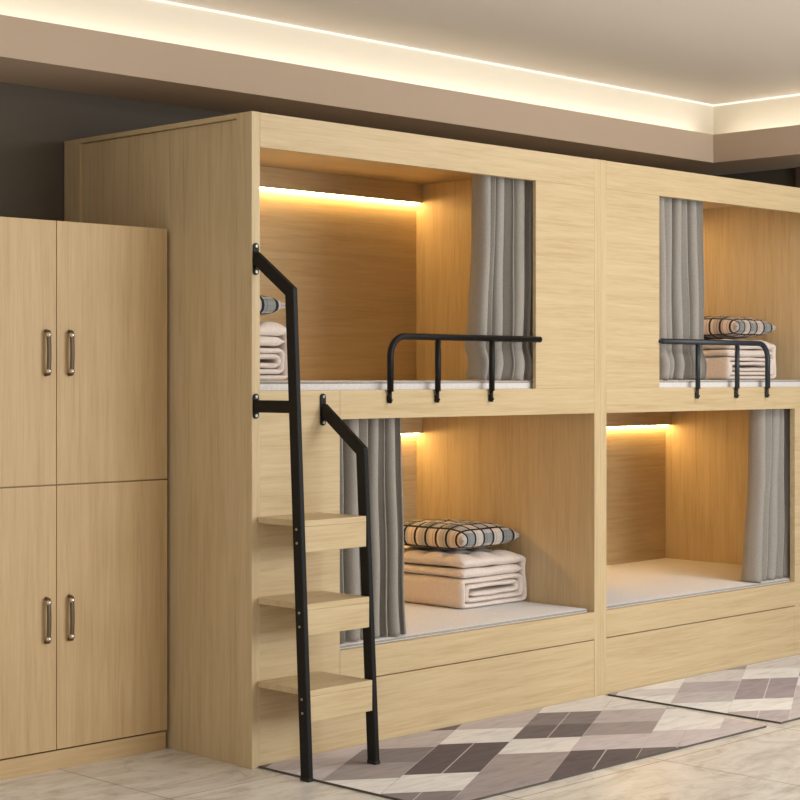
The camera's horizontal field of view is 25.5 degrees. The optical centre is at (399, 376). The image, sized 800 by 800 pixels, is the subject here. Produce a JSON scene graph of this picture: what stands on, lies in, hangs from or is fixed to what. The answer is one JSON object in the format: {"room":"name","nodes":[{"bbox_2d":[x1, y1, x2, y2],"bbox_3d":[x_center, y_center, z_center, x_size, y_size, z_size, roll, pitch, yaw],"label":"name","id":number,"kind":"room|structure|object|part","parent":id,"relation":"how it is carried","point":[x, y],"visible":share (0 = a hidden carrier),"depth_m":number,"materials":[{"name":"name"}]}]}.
{"room":"dormitory","nodes":[
{"label":"dormitory","id":0,"kind":"room"},
{"bbox_2d":[0,82,229,220],"bbox_3d":[-0.600,-0.049,7.774,0.100,3.042,6.570,0,0,45],"label":"wall","id":1,"kind":"structure","parent":0,"point":[36,122],"depth_m":6.92,"materials":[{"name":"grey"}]},
{"bbox_2d":[0,694,799,799],"bbox_3d":[2.293,1.422,4.840,8.140,0.100,6.470,0,0,45],"label":"floor","id":2,"kind":"structure","parent":0,"point":[764,763],"depth_m":5.98,"materials":[{"name":"beige tile"}]},
{"bbox_2d":[0,217,166,779],"bbox_3d":[-1.425,0.414,6.371,0.690,1.915,0.976,0,0,45],"label":"storage cabinet","id":3,"kind":"object","parent":2,"relation":"on","point":[83,306],"visible":1,"depth_m":6.22,"materials":[{"name":"brown wood"}]},
{"bbox_3d":[-1.377,-0.084,5.982,0.020,0.918,0.490,0,0,45],"label":"door","id":4,"kind":"part","parent":3,"relation":"part of","materials":[{"name":"brown wood"}]},
{"bbox_3d":[-1.377,0.840,5.982,0.020,0.920,0.490,0,0,45],"label":"door","id":5,"kind":"part","parent":3,"relation":"part of","materials":[{"name":"brown wood"}]},
{"bbox_3d":[-1.218,-0.082,6.109,0.029,0.164,0.017,0,0,45],"label":"handle","id":6,"kind":"part","parent":3,"relation":"part of","materials":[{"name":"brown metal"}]},
{"bbox_3d":[-1.218,0.845,6.109,0.029,0.164,0.017,0,0,45],"label":"handle","id":7,"kind":"part","parent":3,"relation":"part of","materials":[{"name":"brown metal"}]},
{"bbox_3d":[-1.151,-0.082,6.178,0.029,0.164,0.017,0,0,45],"label":"handle","id":8,"kind":"part","parent":3,"relation":"part of","materials":[{"name":"brown metal"}]},
{"bbox_3d":[-1.151,0.845,6.178,0.029,0.164,0.017,0,0,45],"label":"handle","id":9,"kind":"part","parent":3,"relation":"part of","materials":[{"name":"brown metal"}]},
{"bbox_3d":[-1.033,0.840,6.330,0.020,0.920,0.482,0,0,45],"label":"door","id":10,"kind":"part","parent":3,"relation":"part of","materials":[{"name":"brown wood"}]},
{"bbox_3d":[-1.033,-0.084,6.330,0.020,0.918,0.482,0,0,45],"label":"door","id":11,"kind":"part","parent":3,"relation":"part of","materials":[{"name":"brown wood"}]},
{"bbox_2d":[64,111,599,768],"bbox_3d":[-0.224,0.222,7.251,1.161,2.300,1.955,0,0,45],"label":"bunk bed","id":12,"kind":"object","parent":2,"relation":"on","point":[370,228],"visible":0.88,"depth_m":6.85,"materials":[{"name":"brown wood"}]},
{"bbox_3d":[-1.274,0.222,6.941,0.105,2.300,0.038,0,0,45],"label":"post","id":13,"kind":"part","parent":12,"relation":"part of","materials":[{"name":"brown wood"}]},
{"bbox_3d":[-0.896,0.232,6.573,0.950,2.280,0.025,0,0,45],"label":"panel","id":14,"kind":"part","parent":12,"relation":"part of","materials":[{"name":"brown wood"}]},
{"bbox_3d":[-0.535,0.222,6.209,0.085,2.300,0.038,0,0,45],"label":"post","id":15,"kind":"part","parent":12,"relation":"part of","materials":[{"name":"brown wood"}]},
{"bbox_3d":[-0.366,0.711,6.341,0.029,1.322,0.386,0,0,45],"label":"ladder panel","id":16,"kind":"part","parent":12,"relation":"part of","materials":[{"name":"brown wood"}]},
{"bbox_3d":[-0.590,0.232,7.611,0.020,2.280,1.877,0,0,45],"label":"panel","id":17,"kind":"part","parent":12,"relation":"part of","materials":[{"name":"brown wood"}]},
{"bbox_3d":[-0.217,-0.907,7.242,1.028,0.018,1.877,0,0,45],"label":"panel","id":18,"kind":"part","parent":12,"relation":"part of","materials":[{"name":"brown wood"}]},
{"bbox_2d":[340,418,405,642],"bbox_3d":[-0.145,0.559,6.658,0.116,0.862,0.424,0,0,45],"label":"curtain","id":19,"kind":"object","parent":12,"relation":"hanging from","point":[381,436],"visible":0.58,"depth_m":6.71,"materials":[{"name":"grey fabric"}]},
{"bbox_3d":[-0.039,0.076,6.636,0.019,0.050,0.015,0,0,45],"label":"rail post","id":20,"kind":"part","parent":12,"relation":"part of","materials":[{"name":"black metal"}]},
{"bbox_2d":[260,380,532,390],"bbox_3d":[-0.216,0.056,7.241,1.027,0.078,1.871,0,0,45],"label":"mattress","id":21,"kind":"object","parent":12,"relation":"on","point":[268,385],"visible":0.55,"depth_m":6.76,"materials":[{"name":"white fabric"}]},
{"bbox_2d":[260,321,287,380],"bbox_3d":[-0.747,-0.098,6.738,0.562,0.227,0.399,0,0,45],"label":"quilt","id":22,"kind":"object","parent":21,"relation":"on","point":[273,339],"visible":0.1,"depth_m":6.64,"materials":[{"name":"beige fabric"}]},
{"bbox_2d":[260,295,285,315],"bbox_3d":[-0.747,-0.271,6.723,0.388,0.112,0.524,0,0,-42],"label":"pillow","id":23,"kind":"object","parent":22,"relation":"on","point":[268,305],"visible":0.12,"depth_m":6.63,"materials":[{"name":"fabric"}]},
{"bbox_3d":[0.159,-0.866,6.870,0.030,0.122,1.877,0,0,45],"label":"rail","id":24,"kind":"part","parent":12,"relation":"part of","materials":[{"name":"brown wood"}]},
{"bbox_3d":[0.145,-0.026,6.818,0.025,0.253,0.023,0,0,45],"label":"rail post","id":25,"kind":"part","parent":12,"relation":"part of","materials":[{"name":"black metal"}]},
{"bbox_2d":[340,601,587,648],"bbox_3d":[-0.216,1.016,7.241,1.027,0.048,1.871,0,0,45],"label":"mattress","id":26,"kind":"object","parent":12,"relation":"on","point":[422,620],"visible":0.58,"depth_m":7.31,"materials":[{"name":"white fabric"}]},
{"bbox_2d":[404,545,526,608],"bbox_3d":[0.203,0.875,7.847,0.609,0.231,0.422,0,0,45],"label":"quilt","id":27,"kind":"object","parent":26,"relation":"on","point":[465,578],"visible":0.86,"depth_m":7.64,"materials":[{"name":"beige fabric"}]},
{"bbox_2d":[404,519,520,549],"bbox_3d":[0.209,0.698,7.831,0.524,0.125,0.389,0,0,43],"label":"pillow","id":28,"kind":"object","parent":27,"relation":"on","point":[452,534],"visible":0.83,"depth_m":7.68,"materials":[{"name":"fabric"}]},
{"bbox_3d":[0.268,-0.054,6.941,0.026,0.221,0.889,0,0,45],"label":"guard rail","id":29,"kind":"part","parent":12,"relation":"part of","materials":[{"name":"black metal"}]},
{"bbox_3d":[0.294,0.103,7.008,0.030,0.107,1.491,0,0,45],"label":"rail","id":30,"kind":"part","parent":12,"relation":"part of","materials":[{"name":"brown wood"}]},
{"bbox_3d":[0.294,1.063,7.008,0.030,0.116,1.491,0,0,45],"label":"rail","id":31,"kind":"part","parent":12,"relation":"part of","materials":[{"name":"brown wood"}]},
{"bbox_3d":[0.294,1.246,7.008,0.028,0.243,1.491,0,0,45],"label":"drawer","id":32,"kind":"part","parent":12,"relation":"part of","materials":[{"name":"brown wood"}]},
{"bbox_3d":[0.366,-0.026,7.040,0.025,0.253,0.023,0,0,45],"label":"rail post","id":33,"kind":"part","parent":12,"relation":"part of","materials":[{"name":"black metal"}]},
{"bbox_2d":[464,174,532,379],"bbox_3d":[0.418,-0.441,7.228,0.123,0.911,0.390,0,0,45],"label":"curtain","id":34,"kind":"object","parent":12,"relation":"hanging from","point":[500,301],"visible":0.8,"depth_m":7.19,"materials":[{"name":"grey fabric"}]},
{"bbox_3d":[0.440,0.222,7.940,1.135,2.300,0.040,0,0,45],"label":"divider panel","id":35,"kind":"part","parent":12,"relation":"part of","materials":[{"name":"brown wood"}]},
{"bbox_3d":[0.687,-0.378,7.397,0.018,0.855,0.384,0,0,45],"label":"panel","id":36,"kind":"part","parent":12,"relation":"part of","materials":[{"name":"brown wood"}]},
{"bbox_2d":[259,695,765,799],"bbox_3d":[0.495,1.367,6.569,0.865,0.008,1.938,0,0,45],"label":"rug","id":37,"kind":"object","parent":2,"relation":"on","point":[491,757],"visible":0.97,"depth_m":6.46,"materials":[{"name":"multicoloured fabric"}]},
{"bbox_2d":[252,243,379,781],"bbox_3d":[-0.294,0.452,6.191,0.302,1.839,0.352,0,0,45],"label":"ladder","id":38,"kind":"object","parent":37,"relation":"on","point":[322,695],"visible":1,"depth_m":6.11,"materials":[{"name":"black metal"}]},
{"bbox_3d":[-0.504,0.104,6.175,0.005,0.088,0.025,0,0,45],"label":"mounting plate","id":39,"kind":"part","parent":38,"relation":"part of","materials":[{"name":"black metal"}]},
{"bbox_3d":[-0.504,-0.411,6.175,0.005,0.112,0.025,0,0,45],"label":"mounting plate","id":40,"kind":"part","parent":38,"relation":"part of","materials":[{"name":"black metal"}]},
{"bbox_3d":[-0.279,0.120,6.402,0.005,0.116,0.025,0,0,45],"label":"mounting plate","id":41,"kind":"part","parent":38,"relation":"part of","materials":[{"name":"black metal"}]},
{"bbox_2d":[600,160,799,694],"bbox_3d":[1.151,0.222,8.640,1.161,2.300,1.955,0,0,45],"label":"bunk bed","id":42,"kind":"object","parent":2,"relation":"on","point":[674,461],"visible":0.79,"depth_m":8.49,"materials":[{"name":"brown wood"}]},
{"bbox_3d":[0.469,0.222,7.970,1.135,2.300,0.043,0,0,45],"label":"divider panel","id":43,"kind":"part","parent":42,"relation":"part of","materials":[{"name":"brown wood"}]},
{"bbox_3d":[1.015,-0.378,7.728,0.018,0.855,0.381,0,0,45],"label":"panel","id":44,"kind":"part","parent":42,"relation":"part of","materials":[{"name":"brown wood"}]},
{"bbox_3d":[0.788,0.232,9.003,0.020,2.280,1.874,0,0,45],"label":"panel","id":45,"kind":"part","parent":42,"relation":"part of","materials":[{"name":"brown wood"}]},
{"bbox_2d":[659,197,706,379],"bbox_3d":[1.276,-0.441,8.085,0.128,0.911,0.391,0,0,45],"label":"curtain","id":46,"kind":"object","parent":42,"relation":"hanging from","point":[681,251],"visible":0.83,"depth_m":8.06,"materials":[{"name":"grey fabric"}]},
{"bbox_3d":[1.356,-0.028,8.041,0.025,0.258,0.023,0,0,45],"label":"rail post","id":47,"kind":"part","parent":42,"relation":"part of","materials":[{"name":"black metal"}]},
{"bbox_2d":[606,558,789,608],"bbox_3d":[1.161,1.016,8.633,1.027,0.048,1.868,0,0,45],"label":"mattress","id":48,"kind":"object","parent":42,"relation":"on","point":[640,582],"visible":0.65,"depth_m":8.59,"materials":[{"name":"white fabric"}]},
{"bbox_3d":[1.400,0.103,8.125,0.030,0.107,1.488,0,0,45],"label":"rail","id":49,"kind":"part","parent":42,"relation":"part of","materials":[{"name":"brown wood"}]},
{"bbox_3d":[1.400,1.063,8.125,0.030,0.116,1.488,0,0,45],"label":"rail","id":50,"kind":"part","parent":42,"relation":"part of","materials":[{"name":"brown wood"}]},
{"bbox_3d":[1.400,1.246,8.126,0.028,0.243,1.488,0,0,45],"label":"drawer","id":51,"kind":"part","parent":42,"relation":"part of","materials":[{"name":"brown wood"}]},
{"bbox_3d":[1.536,-0.866,8.262,0.030,0.122,1.874,0,0,45],"label":"rail","id":52,"kind":"part","parent":42,"relation":"part of","materials":[{"name":"brown wood"}]},
{"bbox_3d":[1.463,-0.056,8.149,0.026,0.226,0.865,0,0,45],"label":"guard rail","id":53,"kind":"part","parent":42,"relation":"part of","materials":[{"name":"black metal"}]},
{"bbox_3d":[1.160,-0.907,8.634,1.028,0.018,1.874,0,0,45],"label":"panel","id":54,"kind":"part","parent":42,"relation":"part of","materials":[{"name":"brown wood"}]},
{"bbox_2d":[659,380,799,387],"bbox_3d":[1.161,0.056,8.633,1.027,0.078,1.868,0,0,45],"label":"mattress","id":55,"kind":"object","parent":42,"relation":"on","point":[662,383],"visible":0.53,"depth_m":8.28,"materials":[{"name":"white fabric"}]},
{"bbox_2d":[659,339,775,379],"bbox_3d":[1.586,-0.088,9.116,0.568,0.207,0.433,0,0,45],"label":"quilt","id":56,"kind":"object","parent":55,"relation":"on","point":[720,359],"visible":0.43,"depth_m":8.88,"materials":[{"name":"beige fabric"}]},
{"bbox_2d":[704,316,775,339],"bbox_3d":[1.617,-0.252,9.118,0.524,0.122,0.388,0,0,42],"label":"pillow","id":57,"kind":"object","parent":56,"relation":"on","point":[715,327],"visible":0.56,"depth_m":8.93,"materials":[{"name":"fabric"}]},
{"bbox_3d":[1.816,0.222,9.331,1.135,2.300,0.038,0,0,45],"label":"panel","id":58,"kind":"part","parent":42,"relation":"part of","materials":[{"name":"brown wood"}]},
{"bbox_3d":[1.578,-0.028,8.265,0.025,0.258,0.023,0,0,45],"label":"rail post","id":59,"kind":"part","parent":42,"relation":"part of","materials":[{"name":"black metal"}]},
{"bbox_2d":[741,409,789,582],"bbox_3d":[1.826,0.559,8.650,0.110,0.862,0.458,0,0,45],"label":"curtain","id":60,"kind":"object","parent":42,"relation":"hanging from","point":[766,543],"visible":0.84,"depth_m":8.57,"materials":[{"name":"grey fabric"}]},
{"bbox_3d":[1.756,0.076,8.450,0.019,0.050,0.015,0,0,45],"label":"rail post","id":61,"kind":"part","parent":42,"relation":"part of","materials":[{"name":"black metal"}]},
{"bbox_3d":[2.059,0.711,8.792,0.029,1.322,0.386,0,0,45],"label":"ladder panel","id":62,"kind":"part","parent":42,"relation":"part of","materials":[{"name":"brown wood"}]},
{"bbox_2d":[608,654,799,723],"bbox_3d":[1.845,1.367,7.930,0.868,0.008,1.848,0,0,45],"label":"rug","id":63,"kind":"object","parent":2,"relation":"on","point":[767,691],"visible":1,"depth_m":7.62,"materials":[{"name":"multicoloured fabric"}]},
{"bbox_2d":[165,0,799,103],"bbox_3d":[2.293,-1.520,4.840,8.140,0.100,6.470,0,0,45],"label":"ceiling","id":64,"kind":"structure","parent":0,"point":[705,51],"depth_m":7.54,"materials":[{"name":"white paint"}]},
{"bbox_2d":[151,0,713,106],"bbox_3d":[-0.469,-1.464,7.352,0.004,0.010,6.155,0,0,45],"label":"trim","id":65,"kind":"structure","parent":64,"relation":"attached to","point":[161,1],"depth_m":7.88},
{"bbox_2d":[714,93,799,105],"bbox_3d":[4.467,-1.464,6.794,7.797,0.010,0.004,0,0,45],"label":"trim","id":66,"kind":"structure","parent":64,"relation":"attached to","point":[783,96],"depth_m":9.34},
{"bbox_2d":[716,168,795,186],"bbox_3d":[4.604,-0.049,7.175,8.140,3.042,0.100,0,0,45],"label":"wall","id":67,"kind":"structure","parent":0,"point":[785,177],"depth_m":9.65,"materials":[{"name":"brown paint"}]},
{"bbox_2d":[0,0,799,134],"bbox_3d":[2.293,-1.324,4.840,8.139,0.292,6.469,0,0,45],"label":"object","id":68,"kind":"structure","parent":67,"relation":"attached to","point":[145,19],"depth_m":7.76,"materials":[{"name":"beige paint"}]},
{"bbox_2d":[0,42,799,175],"bbox_3d":[2.293,-1.153,4.840,8.139,0.050,6.469,0,0,45],"label":"ceiling soffit","id":69,"kind":"structure","parent":67,"relation":"attached to","point":[19,64],"depth_m":7.51,"materials":[{"name":"beige paint"}]},
{"bbox_2d":[0,14,799,152],"bbox_3d":[2.281,-1.227,4.511,7.692,0.098,5.985,0,0,45],"label":"trim","id":70,"kind":"structure","parent":67,"relation":"attached to","point":[13,30],"depth_m":7.45,"materials":[{"name":"beige paint"}]},
{"bbox_2d":[796,167,799,187],"bbox_3d":[2.266,0.122,9.398,0.350,2.499,0.030,0,0,45],"label":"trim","id":71,"kind":"structure","parent":67,"relation":"attached to","point":[797,168],"depth_m":9.50,"materials":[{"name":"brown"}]}
]}

